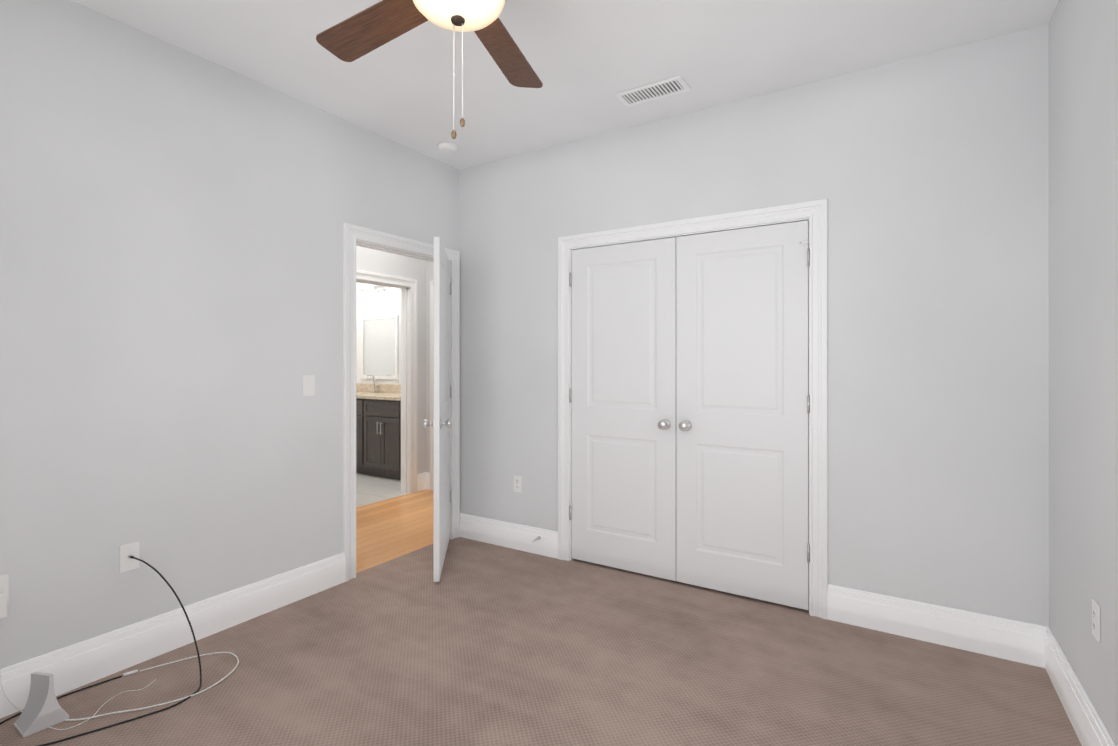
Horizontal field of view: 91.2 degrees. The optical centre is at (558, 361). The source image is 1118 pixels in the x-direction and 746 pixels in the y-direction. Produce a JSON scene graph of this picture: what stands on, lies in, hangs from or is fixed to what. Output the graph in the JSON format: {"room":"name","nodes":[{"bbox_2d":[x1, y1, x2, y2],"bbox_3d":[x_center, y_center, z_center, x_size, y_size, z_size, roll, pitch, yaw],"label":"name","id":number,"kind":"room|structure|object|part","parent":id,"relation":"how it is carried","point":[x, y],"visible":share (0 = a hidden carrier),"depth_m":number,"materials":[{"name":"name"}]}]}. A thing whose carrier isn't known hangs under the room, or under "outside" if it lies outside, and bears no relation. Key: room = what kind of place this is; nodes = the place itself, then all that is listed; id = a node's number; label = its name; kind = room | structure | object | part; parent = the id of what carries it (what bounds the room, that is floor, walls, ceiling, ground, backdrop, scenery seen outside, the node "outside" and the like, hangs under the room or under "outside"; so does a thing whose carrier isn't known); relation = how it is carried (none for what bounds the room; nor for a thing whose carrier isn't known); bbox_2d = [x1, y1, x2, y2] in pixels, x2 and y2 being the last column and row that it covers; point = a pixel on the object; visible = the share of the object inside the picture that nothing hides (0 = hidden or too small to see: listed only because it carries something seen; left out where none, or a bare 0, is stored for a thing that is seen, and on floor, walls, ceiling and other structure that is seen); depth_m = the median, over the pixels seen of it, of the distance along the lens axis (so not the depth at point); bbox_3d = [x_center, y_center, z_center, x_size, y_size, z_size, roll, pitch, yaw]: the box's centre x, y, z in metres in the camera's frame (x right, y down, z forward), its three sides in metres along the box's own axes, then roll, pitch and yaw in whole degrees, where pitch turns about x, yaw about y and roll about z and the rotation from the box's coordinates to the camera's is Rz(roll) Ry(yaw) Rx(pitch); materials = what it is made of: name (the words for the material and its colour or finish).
{"room":"empty bedroom","nodes":[
{"label":"empty bedroom","id":0,"kind":"room"},
{"bbox_2d":[0,0,458,668],"bbox_3d":[-1.526,-0.067,2.979,0.120,2.750,4.900,0,0,32],"label":"wall","id":1,"kind":"structure","parent":0,"point":[174,220],"depth_m":2.46,"materials":[{"name":"paint"}]},
{"bbox_2d":[0,573,8,604],"bbox_3d":[-2.060,0.844,2.000,0.008,0.117,0.072,0,0,32],"label":"electrical outlet","id":2,"kind":"object","parent":1,"relation":"attached to","point":[4,582],"visible":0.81,"depth_m":2.02,"materials":[{"name":"white plastic"}]},
{"bbox_2d":[120,541,139,572],"bbox_3d":[-1.839,0.840,2.346,0.017,0.117,0.072,0,0,32],"label":"outlet","id":3,"kind":"object","parent":1,"relation":"attached to","point":[127,562],"visible":0.98,"depth_m":2.35,"materials":[{"name":"white plastic"}]},
{"bbox_2d":[0,552,344,717],"bbox_3d":[-1.981,1.219,2.120,0.016,0.175,2.662,0,0,32],"label":"baseboard","id":4,"kind":"structure","parent":1,"relation":"attached to","point":[78,665],"depth_m":2.44,"materials":[{"name":"white wood"}]},
{"bbox_2d":[303,375,314,395],"bbox_3d":[-1.397,0.134,3.060,0.012,0.117,0.072,0,0,32],"label":"light switch","id":5,"kind":"object","parent":1,"relation":"attached to","point":[308,385],"visible":1,"depth_m":3.06,"materials":[{"name":"white plastic"}]},
{"bbox_2d":[343,223,459,581],"bbox_3d":[-1.070,0.242,3.709,0.159,2.133,0.996,0,0,32],"label":"trim","id":6,"kind":"structure","parent":1,"relation":"attached to","point":[354,236],"depth_m":3.31,"materials":[{"name":"white wood"}]},
{"bbox_2d":[423,237,451,581],"bbox_3d":[-0.769,0.280,3.619,0.171,2.025,0.824,0,0,-7],"label":"bedroom door","id":7,"kind":"structure","parent":1,"relation":"in","point":[441,423],"depth_m":3.34,"materials":[{"name":"white paint"},{"name":"satin nickel"}]},
{"bbox_2d":[356,282,400,383],"bbox_3d":[-2.103,-0.063,6.899,2.350,2.750,0.120,0,0,32],"label":"wall","id":8,"kind":"structure","parent":0,"point":[380,308],"depth_m":6.99,"materials":[{"name":"paint"}]},
{"bbox_2d":[358,286,392,303],"bbox_3d":[-2.302,-0.855,6.874,0.596,0.215,0.133,0,0,32],"label":"sconce","id":9,"kind":"object","parent":8,"relation":"attached to","point":[362,299],"visible":1,"depth_m":6.85,"materials":[{"name":"white glass"}]},
{"bbox_2d":[356,383,400,394],"bbox_3d":[-2.210,0.335,6.879,1.840,0.105,0.020,0,0,32],"label":"backsplash","id":10,"kind":"structure","parent":8,"relation":"attached to","point":[359,386],"depth_m":6.89,"materials":[{"name":"beige stone"}]},
{"bbox_2d":[361,315,397,379],"bbox_3d":[-2.273,-0.177,6.920,0.680,0.800,0.022,0,0,32],"label":"bathroom mirror","id":11,"kind":"object","parent":8,"relation":"attached to","point":[379,347],"visible":0.98,"depth_m":6.91,"materials":[{"name":"white mirror"}]},
{"bbox_2d":[356,473,408,506],"bbox_3d":[-2.579,1.336,6.021,2.470,0.050,1.870,0,0,32],"label":"floor","id":12,"kind":"structure","parent":0,"point":[370,489],"depth_m":5.60,"materials":[{"name":"white tile"}]},
{"bbox_2d":[356,399,400,479],"bbox_3d":[-2.364,0.870,6.641,1.820,0.884,0.585,0,0,32],"label":"bathroom vanity","id":13,"kind":"object","parent":12,"relation":"on","point":[378,429],"depth_m":6.13,"materials":[{"name":"grey wood"}]},
{"bbox_2d":[356,391,400,398],"bbox_3d":[-2.355,0.407,6.647,1.840,0.038,0.567,0,0,32],"label":"countertop","id":14,"kind":"structure","parent":13,"relation":"on","point":[359,394],"depth_m":6.34,"materials":[{"name":"beige stone"}]},
{"bbox_2d":[356,246,425,473],"bbox_3d":[-2.191,-0.066,4.426,0.120,2.750,4.410,0,0,32],"label":"wall","id":15,"kind":"structure","parent":0,"point":[377,261],"depth_m":5.54,"materials":[{"name":"paint"}]},
{"bbox_2d":[356,269,416,492],"bbox_3d":[-1.707,0.244,5.202,0.159,2.133,0.816,0,0,32],"label":"trim","id":16,"kind":"structure","parent":15,"relation":"attached to","point":[407,287],"depth_m":5.46,"materials":[{"name":"white wood"}]},
{"bbox_2d":[417,472,429,491],"bbox_3d":[-1.825,1.221,3.754,1.210,0.175,3.660,0,0,32],"label":"baseboard","id":17,"kind":"structure","parent":15,"relation":"attached to","point":[423,481],"depth_m":5.58,"materials":[{"name":"white wood"}]},
{"bbox_2d":[356,490,432,572],"bbox_3d":[-1.791,1.333,3.733,1.290,0.050,3.660,0,0,32],"label":"floor","id":18,"kind":"structure","parent":0,"point":[391,528],"depth_m":4.29,"materials":[{"name":"brown wood"}]},
{"bbox_2d":[426,261,433,472],"bbox_3d":[-0.825,-0.065,5.359,1.210,2.750,0.120,0,0,32],"label":"wall","id":19,"kind":"structure","parent":0,"point":[429,271],"depth_m":5.61,"materials":[{"name":"paint"}]},
{"bbox_2d":[430,280,433,490],"bbox_3d":[-0.864,0.244,5.372,0.986,2.133,0.140,0,0,32],"label":"trim","id":20,"kind":"structure","parent":19,"relation":"attached to","point":[431,374],"depth_m":5.56,"materials":[{"name":"white wood"}]},
{"bbox_2d":[0,537,1081,745],"bbox_3d":[-0.150,1.331,1.943,3.390,0.050,4.360,0,0,32],"label":"floor carpet","id":21,"kind":"object","parent":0,"point":[479,643],"visible":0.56,"depth_m":2.26,"materials":[{"name":"brown carpet"}]},
{"bbox_2d":[0,556,238,745],"bbox_3d":[-1.687,1.069,2.144,0.473,0.477,0.751,0,0,32],"label":"cables","id":22,"kind":"object","parent":21,"relation":"on","point":[42,709],"visible":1,"depth_m":1.97,"materials":[{"name":"white plastic"},{"name":"black rubber"},{"name":"silver"}]},
{"bbox_2d":[71,0,1058,169],"bbox_3d":[-1.499,-1.502,3.336,7.390,0.120,5.530,0,0,32],"label":"ceiling","id":23,"kind":"structure","parent":0,"point":[587,60],"depth_m":2.55,"materials":[{"name":"paint"}]},
{"bbox_2d":[316,0,542,138],"bbox_3d":[-0.347,-1.067,1.722,1.245,0.754,1.291,0,0,32],"label":"fan","id":24,"kind":"object","parent":23,"relation":"hanging from","point":[365,31],"visible":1,"depth_m":1.90,"materials":[{"name":"brown wood"}]},
{"bbox_3d":[-0.312,-0.868,1.694,0.043,0.356,0.027,0,0,32],"label":"chain","id":25,"kind":"part","parent":24,"relation":"part of","materials":[{"name":"white metal"}]},
{"bbox_3d":[-0.313,-1.109,1.694,0.294,0.089,0.294,0,0,32],"label":"lamp shade","id":26,"kind":"part","parent":24,"relation":"part of","materials":[{"name":"beige glass"}]},
{"bbox_2d":[437,142,456,153],"bbox_3d":[-0.745,-1.421,3.654,0.132,0.040,0.132,0,0,32],"label":"smoke detector","id":27,"kind":"object","parent":23,"relation":"attached to","point":[447,147],"visible":0.98,"depth_m":3.62,"materials":[{"name":"white plastic"}]},
{"bbox_2d":[614,75,690,106],"bbox_3d":[0.499,-1.438,2.920,0.370,0.009,0.170,0,0,32],"label":"ceiling vent","id":28,"kind":"object","parent":23,"relation":"in","point":[675,85],"visible":1,"depth_m":2.91,"materials":[{"name":"white metal"}]},
{"bbox_2d":[459,24,1048,626],"bbox_3d":[0.754,-0.067,3.243,3.470,2.750,0.120,0,0,32],"label":"wall","id":29,"kind":"structure","parent":0,"point":[927,176],"depth_m":2.66,"materials":[{"name":"paint"}]},
{"bbox_2d":[460,513,557,558],"bbox_3d":[-0.378,1.221,3.867,0.886,0.175,0.016,0,0,32],"label":"baseboard","id":30,"kind":"structure","parent":29,"relation":"attached to","point":[491,531],"depth_m":3.84,"materials":[{"name":"white wood"}]},
{"bbox_2d":[513,475,521,492],"bbox_3d":[-0.289,0.854,3.817,0.072,0.117,0.008,0,0,32],"label":"electrical outlet","id":31,"kind":"object","parent":29,"relation":"attached to","point":[517,483],"visible":1,"depth_m":3.81,"materials":[{"name":"white plastic"}]},
{"bbox_2d":[570,237,675,580],"bbox_3d":[0.370,0.280,3.393,0.721,2.025,0.103,0,0,32],"label":"closet door","id":32,"kind":"structure","parent":29,"relation":"in","point":[623,411],"depth_m":3.39,"materials":[{"name":"white paint"},{"name":"satin nickel"}]},
{"bbox_2d":[558,199,827,619],"bbox_3d":[0.713,0.241,3.257,1.611,2.133,0.140,0,0,32],"label":"trim","id":33,"kind":"structure","parent":29,"relation":"attached to","point":[814,213],"depth_m":2.84,"materials":[{"name":"white wood"}]},
{"bbox_2d":[676,220,809,609],"bbox_3d":[0.985,0.279,3.009,0.721,2.025,0.103,0,0,32],"label":"closet door","id":34,"kind":"structure","parent":29,"relation":"in","point":[742,411],"depth_m":3.01,"materials":[{"name":"painted wood"},{"name":"satin nickel"}]},
{"bbox_2d":[827,584,1039,666],"bbox_3d":[1.719,1.220,2.559,0.832,0.175,0.016,0,0,32],"label":"baseboard","id":35,"kind":"structure","parent":29,"relation":"attached to","point":[1003,638],"depth_m":2.53,"materials":[{"name":"white wood"}]},
{"bbox_2d":[1049,0,1117,745],"bbox_3d":[1.133,-0.070,0.685,0.120,2.750,3.820,0,0,32],"label":"wall","id":36,"kind":"structure","parent":0,"point":[1083,303],"depth_m":1.88,"materials":[{"name":"paint"}]},
{"bbox_2d":[1040,625,1115,745],"bbox_3d":[1.107,1.217,0.770,0.016,0.175,3.700,0,0,32],"label":"baseboard","id":37,"kind":"structure","parent":36,"relation":"attached to","point":[1090,730],"depth_m":1.97,"materials":[{"name":"white wood"}]},
{"bbox_2d":[1092,599,1099,642],"bbox_3d":[1.733,0.836,1.767,0.008,0.117,0.072,0,0,32],"label":"electrical outlet","id":38,"kind":"object","parent":36,"relation":"attached to","point":[1096,620],"visible":1,"depth_m":1.76,"materials":[{"name":"white plastic"}]}
]}

